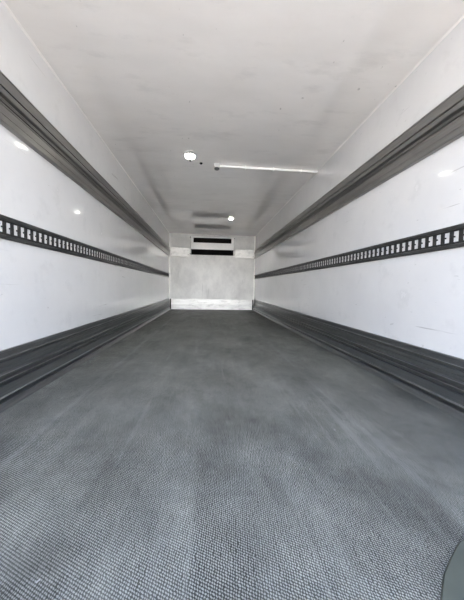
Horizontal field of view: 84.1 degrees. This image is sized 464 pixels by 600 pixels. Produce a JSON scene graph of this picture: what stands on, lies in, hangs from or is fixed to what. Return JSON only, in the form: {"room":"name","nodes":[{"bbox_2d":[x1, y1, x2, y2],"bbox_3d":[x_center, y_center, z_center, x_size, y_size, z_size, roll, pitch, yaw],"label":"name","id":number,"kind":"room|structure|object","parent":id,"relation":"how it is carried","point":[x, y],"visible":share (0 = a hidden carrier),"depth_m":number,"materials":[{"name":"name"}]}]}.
{"room":"cargo space","nodes":[
{"label":"cargo space","id":0,"kind":"room"},
{"bbox_2d":[0,0,168,350],"bbox_3d":[-1.430,-0.599,3.237,0.060,2.145,8.266,1,3,-5],"label":"wall","id":1,"kind":"structure","parent":0,"point":[44,292],"depth_m":1.88,"materials":[{"name":"white plastic"}]},
{"bbox_2d":[0,214,168,276],"bbox_3d":[-1.391,-0.484,3.200,0.014,0.124,8.172,1,3,-5],"label":"rail","id":2,"kind":"object","parent":1,"relation":"attached to","point":[3,235],"visible":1,"depth_m":1.91,"materials":[{"name":"metal"}]},
{"bbox_2d":[0,299,169,412],"bbox_3d":[-1.384,0.324,3.243,0.056,0.301,8.174,1,3,-5],"label":"baseboard","id":3,"kind":"structure","parent":1,"relation":"attached to","point":[26,368],"depth_m":1.86,"materials":[{"name":"grey metal"}]},
{"bbox_2d":[0,71,169,255],"bbox_3d":[-1.370,-1.150,3.168,0.032,0.262,8.174,1,3,-5],"label":"guard rail","id":4,"kind":"object","parent":1,"relation":"attached to","point":[18,115],"visible":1,"depth_m":1.84,"materials":[{"name":"grey metal"}]},
{"bbox_2d":[1,0,168,231],"bbox_3d":[-1.372,-1.663,3.141,0.010,0.010,8.175,1,3,-5],"label":"trim","id":5,"kind":"structure","parent":1,"relation":"attached to","point":[2,1],"depth_m":1.87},
{"bbox_2d":[169,233,253,308],"bbox_3d":[-0.562,-0.795,7.435,2.454,2.145,0.060,1,3,-5],"label":"wall","id":6,"kind":"structure","parent":0,"point":[193,276],"depth_m":7.41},
{"bbox_2d":[169,233,170,298],"bbox_3d":[-1.759,-0.959,7.269,0.035,1.844,0.030,1,3,-5],"label":"trim","id":7,"kind":"structure","parent":6,"relation":"attached to","point":[169,233],"depth_m":7.25,"materials":[{"name":"white plastic"}]},
{"bbox_2d":[171,247,188,256],"bbox_3d":[-1.479,-1.359,7.278,0.510,0.262,0.022,1,3,-5],"label":"rail","id":8,"kind":"object","parent":6,"relation":"attached to","point":[175,251],"visible":1,"depth_m":7.28,"materials":[{"name":"metal"}]},
{"bbox_2d":[171,299,251,309],"bbox_3d":[-0.574,0.127,7.441,2.334,0.301,0.020,1,3,-5],"label":"baseboard","id":9,"kind":"structure","parent":6,"relation":"attached to","point":[202,304],"depth_m":7.44,"materials":[{"name":"metal"}]},
{"bbox_2d":[190,236,234,255],"bbox_3d":[-0.553,-1.534,7.287,1.290,0.505,0.160,1,3,-5],"label":"refrigeration unit","id":10,"kind":"object","parent":6,"relation":"attached to","point":[200,245],"visible":1,"depth_m":7.23,"materials":[{"name":"white metal"}]},
{"bbox_2d":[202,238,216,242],"bbox_3d":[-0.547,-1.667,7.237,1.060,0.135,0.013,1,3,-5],"label":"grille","id":11,"kind":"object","parent":10,"relation":"attached to","point":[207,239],"depth_m":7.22,"materials":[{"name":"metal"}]},
{"bbox_2d":[235,249,253,258],"bbox_3d":[0.368,-1.335,7.453,0.540,0.262,0.022,1,3,-5],"label":"rail","id":12,"kind":"object","parent":6,"relation":"attached to","point":[239,253],"visible":1,"depth_m":7.45,"materials":[{"name":"metal"}]},
{"bbox_2d":[253,236,255,299],"bbox_3d":[0.649,-0.928,7.496,0.035,1.844,0.030,1,3,-5],"label":"trim","id":13,"kind":"structure","parent":6,"relation":"attached to","point":[254,236],"depth_m":7.49,"materials":[{"name":"white plastic"}]},
{"bbox_2d":[0,309,463,599],"bbox_3d":[-0.199,0.548,3.412,2.574,0.120,8.266,1,3,-5],"label":"floor","id":14,"kind":"structure","parent":0,"point":[199,454],"depth_m":0.90,"materials":[{"name":"grey rubber"}]},
{"bbox_2d":[440,539,463,599],"bbox_3d":[0.735,0.647,0.535,0.580,0.003,0.420,1,3,-5],"label":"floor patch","id":15,"kind":"structure","parent":14,"relation":"on","point":[452,588],"depth_m":0.59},
{"bbox_2d":[4,0,463,235],"bbox_3d":[-0.159,-1.684,3.300,2.574,0.060,8.266,1,3,-5],"label":"ceiling","id":16,"kind":"structure","parent":0,"point":[283,84],"depth_m":1.83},
{"bbox_2d":[183,151,196,161],"bbox_3d":[-0.475,-1.617,2.909,0.148,0.047,0.148,1,3,-5],"label":"ceiling lamp","id":17,"kind":"object","parent":16,"relation":"attached to","point":[189,155],"visible":1,"depth_m":2.87,"materials":[{"name":"white plastic"}]},
{"bbox_2d":[214,163,317,173],"bbox_3d":[0.429,-1.607,3.185,1.302,0.061,0.090,1,3,-5],"label":"conduit","id":18,"kind":"object","parent":16,"relation":"attached to","point":[217,166],"visible":1,"depth_m":3.17,"materials":[{"name":"white plastic"}]},
{"bbox_2d":[254,18,463,358],"bbox_3d":[1.073,-0.567,3.474,0.060,2.145,8.266,1,3,-5],"label":"wall","id":19,"kind":"structure","parent":0,"point":[417,299],"depth_m":1.92,"materials":[{"name":"white plastic"}]},
{"bbox_2d":[253,300,463,421],"bbox_3d":[1.003,0.355,3.469,0.056,0.301,8.174,1,3,-5],"label":"baseboard","id":20,"kind":"structure","parent":19,"relation":"attached to","point":[436,378],"depth_m":1.86,"materials":[{"name":"grey metal"}]},
{"bbox_2d":[254,85,463,258],"bbox_3d":[1.041,-1.119,3.396,0.032,0.262,8.174,1,3,-5],"label":"guard rail","id":21,"kind":"object","parent":19,"relation":"attached to","point":[443,125],"visible":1,"depth_m":1.90,"materials":[{"name":"grey metal"}]},
{"bbox_2d":[254,223,463,278],"bbox_3d":[1.038,-0.453,3.429,0.014,0.124,8.172,1,3,-5],"label":"rail","id":22,"kind":"object","parent":19,"relation":"attached to","point":[460,227],"visible":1,"depth_m":1.92,"materials":[{"name":"metal"}]},
{"bbox_2d":[256,14,463,235],"bbox_3d":[1.061,-1.631,3.371,0.010,0.010,8.175,1,3,-5],"label":"trim","id":23,"kind":"structure","parent":19,"relation":"attached to","point":[462,17],"depth_m":1.91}
]}

